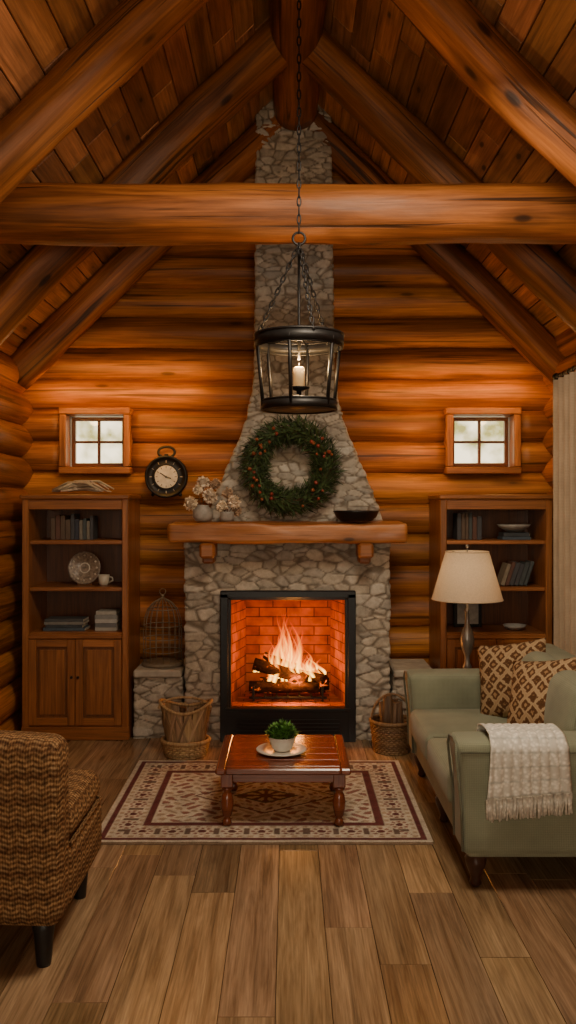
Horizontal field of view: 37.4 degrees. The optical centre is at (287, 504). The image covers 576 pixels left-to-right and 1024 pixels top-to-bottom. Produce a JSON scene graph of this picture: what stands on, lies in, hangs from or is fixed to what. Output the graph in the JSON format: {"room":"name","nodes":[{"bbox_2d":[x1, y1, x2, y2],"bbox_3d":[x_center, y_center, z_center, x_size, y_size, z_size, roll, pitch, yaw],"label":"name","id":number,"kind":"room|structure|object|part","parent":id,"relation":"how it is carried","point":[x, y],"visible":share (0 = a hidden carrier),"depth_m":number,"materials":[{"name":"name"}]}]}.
{"room":"cabin living room","nodes":[
{"label":"cabin living room","id":0,"kind":"room"},
{"bbox_2d":[0,338,33,730],"bbox_3d":[-2.024,0.220,2.401,0.286,3.039,8.412,0,0,0],"label":"wall","id":1,"kind":"structure","parent":0,"point":[16,409],"depth_m":5.87,"materials":[{"name":"brown wood"}]},
{"bbox_2d":[20,169,552,676],"bbox_3d":[0.002,-0.697,6.375,4.019,4.633,0.296,0,0,0],"label":"wall","id":2,"kind":"structure","parent":0,"point":[176,349],"depth_m":6.26,"materials":[{"name":"brown wood"}]},
{"bbox_2d":[59,407,133,473],"bbox_3d":[-1.413,-0.470,6.350,0.525,0.484,0.300,0,0,0],"label":"window","id":3,"kind":"structure","parent":2,"relation":"in","point":[68,416],"depth_m":6.20,"materials":[{"name":"brown wood"}]},
{"bbox_2d":[145,445,187,497],"bbox_3d":[-0.885,-0.242,6.189,0.310,0.385,0.072,0,0,0],"label":"wall clock","id":4,"kind":"object","parent":2,"relation":"attached to","point":[166,476],"visible":1,"depth_m":6.17,"materials":[{"name":"black metal"}]},
{"bbox_2d":[443,407,521,473],"bbox_3d":[1.430,-0.470,6.350,0.550,0.484,0.300,0,0,0],"label":"window","id":5,"kind":"structure","parent":2,"relation":"in","point":[511,416],"depth_m":6.21,"materials":[{"name":"brown wood"}]},
{"bbox_2d":[0,734,575,1023],"bbox_3d":[0.000,1.640,2.585,4.600,0.080,11.938,0,0,0],"label":"floor","id":6,"kind":"structure","parent":0,"point":[159,934],"depth_m":3.14,"materials":[{"name":"brown wood"}]},
{"bbox_2d":[0,730,102,967],"bbox_3d":[-1.110,1.189,3.207,0.692,0.822,0.751,0,0,0],"label":"slipper chair","id":7,"kind":"object","parent":6,"relation":"on","point":[51,812],"visible":1,"depth_m":2.87,"materials":[{"name":"fabric"}]},
{"bbox_2d":[20,494,140,739],"bbox_3d":[-1.448,0.763,5.999,0.745,1.674,0.486,0,0,0],"label":"bookcase","id":8,"kind":"object","parent":6,"relation":"on","point":[77,685],"visible":0.92,"depth_m":5.78,"materials":[{"name":"brown wood"}]},
{"bbox_2d":[43,616,89,630],"bbox_3d":[-1.548,0.830,5.950,0.292,0.082,0.151,0,0,0],"label":"book stack","id":9,"kind":"object","parent":8,"relation":"in","point":[52,623],"visible":1,"depth_m":5.88,"materials":[{"name":"paper"}]},
{"bbox_2d":[51,514,97,539],"bbox_3d":[-1.494,0.151,5.950,0.292,0.180,0.151,0,0,0],"label":"books","id":10,"kind":"object","parent":8,"relation":"in","point":[63,527],"visible":1,"depth_m":5.88,"materials":[{"name":"paper"}]},
{"bbox_2d":[52,480,113,492],"bbox_3d":[-1.431,-0.131,5.917,0.451,0.087,0.252,0,0,0],"label":"bundle","id":11,"kind":"object","parent":8,"relation":"on","point":[76,485],"visible":1,"depth_m":5.90,"materials":[{"name":"plant"}]},
{"bbox_2d":[68,551,100,584],"bbox_3d":[-1.430,0.444,5.989,0.230,0.234,0.082,0,0,0],"label":"decorative plate","id":12,"kind":"object","parent":8,"relation":"in","point":[84,567],"visible":1,"depth_m":5.97,"materials":[{"name":"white ceramic"}]},
{"bbox_2d":[98,574,112,585],"bbox_3d":[-1.278,0.523,5.925,0.096,0.075,0.080,0,0,34],"label":"coffee mug","id":13,"kind":"object","parent":8,"relation":"in","point":[103,579],"visible":1,"depth_m":5.90,"materials":[{"name":"white ceramic"}]},
{"bbox_2d":[95,609,121,630],"bbox_3d":[-1.258,0.803,5.950,0.157,0.136,0.151,0,0,0],"label":"books","id":14,"kind":"object","parent":8,"relation":"in","point":[105,619],"visible":1,"depth_m":5.88,"materials":[{"name":"paper"}]},
{"bbox_2d":[133,659,185,738],"bbox_3d":[-0.892,1.364,6.020,0.357,0.472,0.440,0,0,0],"label":"stone ledge","id":15,"kind":"object","parent":6,"relation":"on","point":[150,684],"visible":0.64,"depth_m":5.83,"materials":[{"name":"grey stone"}]},
{"bbox_2d":[142,588,182,668],"bbox_3d":[-0.885,0.857,6.000,0.290,0.540,0.290,0,0,0],"label":"birdcage","id":16,"kind":"object","parent":15,"relation":"on","point":[163,662],"visible":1,"depth_m":5.95,"materials":[{"name":"black metal"}]},
{"bbox_2d":[158,696,212,759],"bbox_3d":[-0.655,1.406,5.440,0.352,0.388,0.281,0,0,0],"label":"basket","id":17,"kind":"object","parent":6,"relation":"on","point":[185,737],"visible":1,"depth_m":5.36,"materials":[{"name":"wicker"}]},
{"bbox_2d":[101,760,432,844],"bbox_3d":[-0.120,1.592,4.640,1.610,0.015,1.280,0,0,0],"label":"rug","id":18,"kind":"object","parent":6,"relation":"on","point":[161,802],"visible":0.81,"depth_m":4.40,"materials":[{"name":"fabric"}]},
{"bbox_2d":[215,735,350,825],"bbox_3d":[-0.024,1.437,4.465,0.664,0.294,0.630,0,0,0],"label":"coffee table","id":19,"kind":"object","parent":18,"relation":"on","point":[325,758],"visible":1,"depth_m":4.21,"materials":[{"name":"brown wood"}]},
{"bbox_2d":[256,742,305,756],"bbox_3d":[-0.035,1.280,4.440,0.264,0.020,0.264,0,0,0],"label":"ceramic plate","id":20,"kind":"object","parent":19,"relation":"on","point":[266,748],"visible":0.75,"depth_m":4.42,"materials":[{"name":"white ceramic"}]},
{"bbox_2d":[264,718,301,752],"bbox_3d":[-0.027,1.196,4.439,0.201,0.170,0.198,0,0,0],"label":"potted plant","id":21,"kind":"object","parent":20,"relation":"on","point":[282,735],"visible":1,"depth_m":4.40,"materials":[{"name":"green plant"}]},
{"bbox_2d":[184,98,390,741],"bbox_3d":[-0.004,-0.680,6.025,1.425,4.560,0.630,0,0,0],"label":"stone fireplace","id":22,"kind":"object","parent":6,"relation":"on","point":[329,607],"depth_m":5.91,"materials":[{"name":"grey stone"}]},
{"bbox_2d":[167,521,407,563],"bbox_3d":[-0.005,0.249,5.735,1.578,0.282,0.389,0,0,0],"label":"wooden mantel","id":23,"kind":"object","parent":22,"relation":"attached to","point":[364,535],"visible":1,"depth_m":5.55,"materials":[{"name":"brown wood"}]},
{"bbox_2d":[183,476,220,520],"bbox_3d":[-0.576,-0.045,5.693,0.253,0.309,0.154,0,0,0],"label":"vase","id":24,"kind":"object","parent":23,"relation":"on","point":[203,512],"visible":1,"depth_m":5.67,"materials":[{"name":"grey ceramic"}]},
{"bbox_2d":[216,487,241,520],"bbox_3d":[-0.397,-0.007,5.727,0.175,0.233,0.149,0,0,0],"label":"vase","id":25,"kind":"object","parent":23,"relation":"on","point":[233,502],"visible":1,"depth_m":5.69,"materials":[{"name":"grey ceramic"}]},
{"bbox_2d":[235,414,348,519],"bbox_3d":[0.021,-0.268,5.760,0.790,0.760,0.261,0,0,0],"label":"wreath","id":26,"kind":"object","parent":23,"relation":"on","point":[282,500],"visible":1,"depth_m":5.74,"materials":[{"name":"green plant"}]},
{"bbox_2d":[333,510,378,521],"bbox_3d":[0.460,0.073,5.740,0.314,0.072,0.314,0,0,0],"label":"bowl","id":27,"kind":"object","parent":23,"relation":"on","point":[342,515],"visible":1,"depth_m":5.63,"materials":[{"name":"ceramic"}]},
{"bbox_3d":[0.000,1.308,6.000,0.540,0.107,0.260,0,0,0],"label":"fireplace grate","id":28,"kind":"part","parent":22,"relation":"part of","materials":[{"name":"black metal"}]},
{"bbox_2d":[249,652,328,693],"bbox_3d":[0.011,1.185,5.992,0.566,0.273,0.222,0,0,0],"label":"firewood logs","id":29,"kind":"object","parent":22,"relation":"on","point":[296,682],"visible":0.92,"depth_m":5.91,"materials":[{"name":"brown wood"}]},
{"bbox_2d":[254,642,325,682],"bbox_3d":[0.008,0.999,6.014,0.528,0.518,0.247,0,0,0],"label":"flames","id":30,"kind":"object","parent":29,"relation":"on","point":[289,657],"visible":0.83,"depth_m":5.99,"materials":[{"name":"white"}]},
{"bbox_2d":[369,693,410,755],"bbox_3d":[0.675,1.411,5.530,0.296,0.378,0.296,0,0,0],"label":"basket","id":31,"kind":"object","parent":6,"relation":"on","point":[388,728],"visible":0.88,"depth_m":5.45,"materials":[{"name":"wicker"}]},
{"bbox_2d":[389,659,431,714],"bbox_3d":[0.863,1.364,6.020,0.308,0.472,0.440,0,0,0],"label":"stone ledge","id":32,"kind":"object","parent":6,"relation":"on","point":[397,667],"visible":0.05,"depth_m":5.86,"materials":[{"name":"grey stone"}]},
{"bbox_2d":[403,643,575,886],"bbox_3d":[1.144,1.190,4.299,0.912,0.820,1.616,0,0,0],"label":"sofa","id":33,"kind":"object","parent":6,"relation":"on","point":[444,715],"visible":0.56,"depth_m":3.74,"materials":[{"name":"green fabric"}]},
{"bbox_2d":[476,637,545,716],"bbox_3d":[1.220,0.950,4.620,0.497,0.479,0.178,0,0,41],"label":"throw pillow","id":34,"kind":"object","parent":33,"relation":"on","point":[496,661],"visible":0.61,"depth_m":4.62,"materials":[{"name":"fabric"}]},
{"bbox_2d":[476,723,572,822],"bbox_3d":[0.986,1.115,3.615,0.358,0.362,0.313,0,0,0],"label":"throw blanket","id":35,"kind":"object","parent":33,"relation":"on","point":[530,771],"visible":0.97,"depth_m":3.47,"materials":[{"name":"beige fabric"}]},
{"bbox_2d":[507,657,575,723],"bbox_3d":[1.230,0.945,4.120,0.203,0.461,0.486,0,0,-36],"label":"throw pillow","id":36,"kind":"object","parent":33,"relation":"on","point":[530,679],"visible":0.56,"depth_m":4.11,"materials":[{"name":"fabric"}]},
{"bbox_2d":[428,494,552,668],"bbox_3d":[1.417,0.763,5.999,0.785,1.674,0.486,0,0,0],"label":"bookcase","id":37,"kind":"object","parent":6,"relation":"on","point":[530,605],"visible":0.36,"depth_m":5.90,"materials":[{"name":"brown wood"}]},
{"bbox_2d":[453,513,481,539],"bbox_3d":[1.255,0.147,5.950,0.170,0.187,0.151,0,0,0],"label":"books","id":38,"kind":"object","parent":37,"relation":"in","point":[466,526],"visible":1,"depth_m":5.88,"materials":[{"name":"paper"}]},
{"bbox_2d":[453,603,481,626],"bbox_3d":[1.280,0.771,6.093,0.200,0.200,0.093,0,0,0],"label":"picture frame","id":39,"kind":"object","parent":37,"relation":"on","point":[475,613],"visible":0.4,"depth_m":6.05,"materials":[{"name":"black metal"}]},
{"bbox_2d":[497,532,530,539],"bbox_3d":[1.582,0.216,5.950,0.198,0.049,0.151,0,0,0],"label":"book stack","id":40,"kind":"object","parent":37,"relation":"in","point":[501,535],"visible":1,"depth_m":5.88,"materials":[{"name":"paper"}]},
{"bbox_2d":[497,524,530,531],"bbox_3d":[1.580,0.160,5.950,0.230,0.050,0.230,0,0,0],"label":"serving bowl","id":41,"kind":"object","parent":40,"relation":"on","point":[507,527],"visible":1,"depth_m":5.88,"materials":[{"name":"grey ceramic"}]},
{"bbox_2d":[503,623,525,630],"bbox_3d":[1.580,0.853,5.930,0.160,0.035,0.160,0,0,0],"label":"bowl","id":42,"kind":"object","parent":37,"relation":"in","point":[510,626],"visible":1,"depth_m":5.89,"materials":[{"name":"grey ceramic"}]},
{"bbox_2d":[497,560,533,585],"bbox_3d":[1.587,0.474,5.950,0.233,0.171,0.151,0,0,0],"label":"books","id":43,"kind":"object","parent":37,"relation":"in","point":[512,573],"visible":0.96,"depth_m":5.88,"materials":[{"name":"paper"}]},
{"bbox_3d":[1.130,1.348,5.360,0.350,0.505,0.350,0,0,0],"label":"side table","id":44,"kind":"object","parent":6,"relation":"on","visible":0},
{"bbox_2d":[431,544,503,667],"bbox_3d":[1.130,0.670,5.360,0.449,0.847,0.449,0,0,0],"label":"table lamp","id":45,"kind":"object","parent":44,"relation":"on","point":[467,576],"visible":0.9,"depth_m":5.22,"materials":[{"name":"beige fabric"}]},
{"bbox_2d":[0,0,575,344],"bbox_3d":[0.030,-1.894,2.515,4.696,2.312,10.746,0,0,0],"label":"ceiling","id":46,"kind":"structure","parent":0,"point":[35,35],"depth_m":4.60,"materials":[{"name":"brown wood"}]},
{"bbox_2d":[10,110,564,388],"bbox_3d":[0.036,-1.873,6.095,4.170,2.107,0.272,0,0,0],"label":"rafter","id":47,"kind":"object","parent":46,"relation":"attached to","point":[459,268],"visible":0.61,"depth_m":5.99,"materials":[{"name":"brown wood"}]},
{"bbox_2d":[0,182,575,246],"bbox_3d":[0.019,-1.504,4.401,3.275,0.314,0.311,0,0,0],"label":"tie beam","id":48,"kind":"structure","parent":46,"relation":"attached to","point":[57,214],"depth_m":4.27,"materials":[{"name":"brown wood"}]},
{"bbox_2d":[0,0,575,202],"bbox_3d":[0.020,-1.881,3.847,4.161,2.104,0.281,0,0,0],"label":"rafter","id":49,"kind":"object","parent":46,"relation":"attached to","point":[128,36],"visible":1,"depth_m":3.75,"materials":[{"name":"brown wood"}]},
{"bbox_2d":[0,18,575,344],"bbox_3d":[0.038,-1.860,5.074,4.169,2.111,0.289,0,0,0],"label":"rafter","id":50,"kind":"object","parent":46,"relation":"attached to","point":[257,62],"visible":0.73,"depth_m":4.97,"materials":[{"name":"brown wood"}]},
{"bbox_2d":[270,0,326,130],"bbox_3d":[0.049,-2.781,2.191,0.348,0.335,7.583,0,0,0],"label":"ridge beam","id":51,"kind":"structure","parent":46,"relation":"attached to","point":[283,13],"depth_m":4.95,"materials":[{"name":"brown wood"}]},
{"bbox_2d":[253,0,344,414],"bbox_3d":[0.053,-1.556,4.100,0.441,2.199,0.441,0,0,22],"label":"lantern chandelier","id":52,"kind":"object","parent":51,"relation":"hanging from","point":[268,341],"visible":1,"depth_m":4.07,"materials":[{"name":"black metal"}]},
{"bbox_2d":[542,328,575,642],"bbox_3d":[2.025,0.220,2.401,0.286,3.039,8.413,0,0,0],"label":"wall","id":53,"kind":"structure","parent":0,"point":[565,341],"depth_m":6.08,"materials":[{"name":"brown wood"}]},
{"bbox_2d":[552,365,575,379],"bbox_3d":[1.847,-0.852,4.950,0.165,0.057,1.500,0,0,0],"label":"curtain rod","id":54,"kind":"object","parent":53,"relation":"attached to","point":[555,376],"depth_m":5.49,"materials":[{"name":"black metal"}]},
{"bbox_2d":[553,372,575,655],"bbox_3d":[1.790,0.380,5.050,0.104,2.400,1.104,0,0,0],"label":"curtain","id":55,"kind":"object","parent":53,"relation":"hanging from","point":[564,388],"visible":0.68,"depth_m":5.35,"materials":[{"name":"fabric"}]}
]}

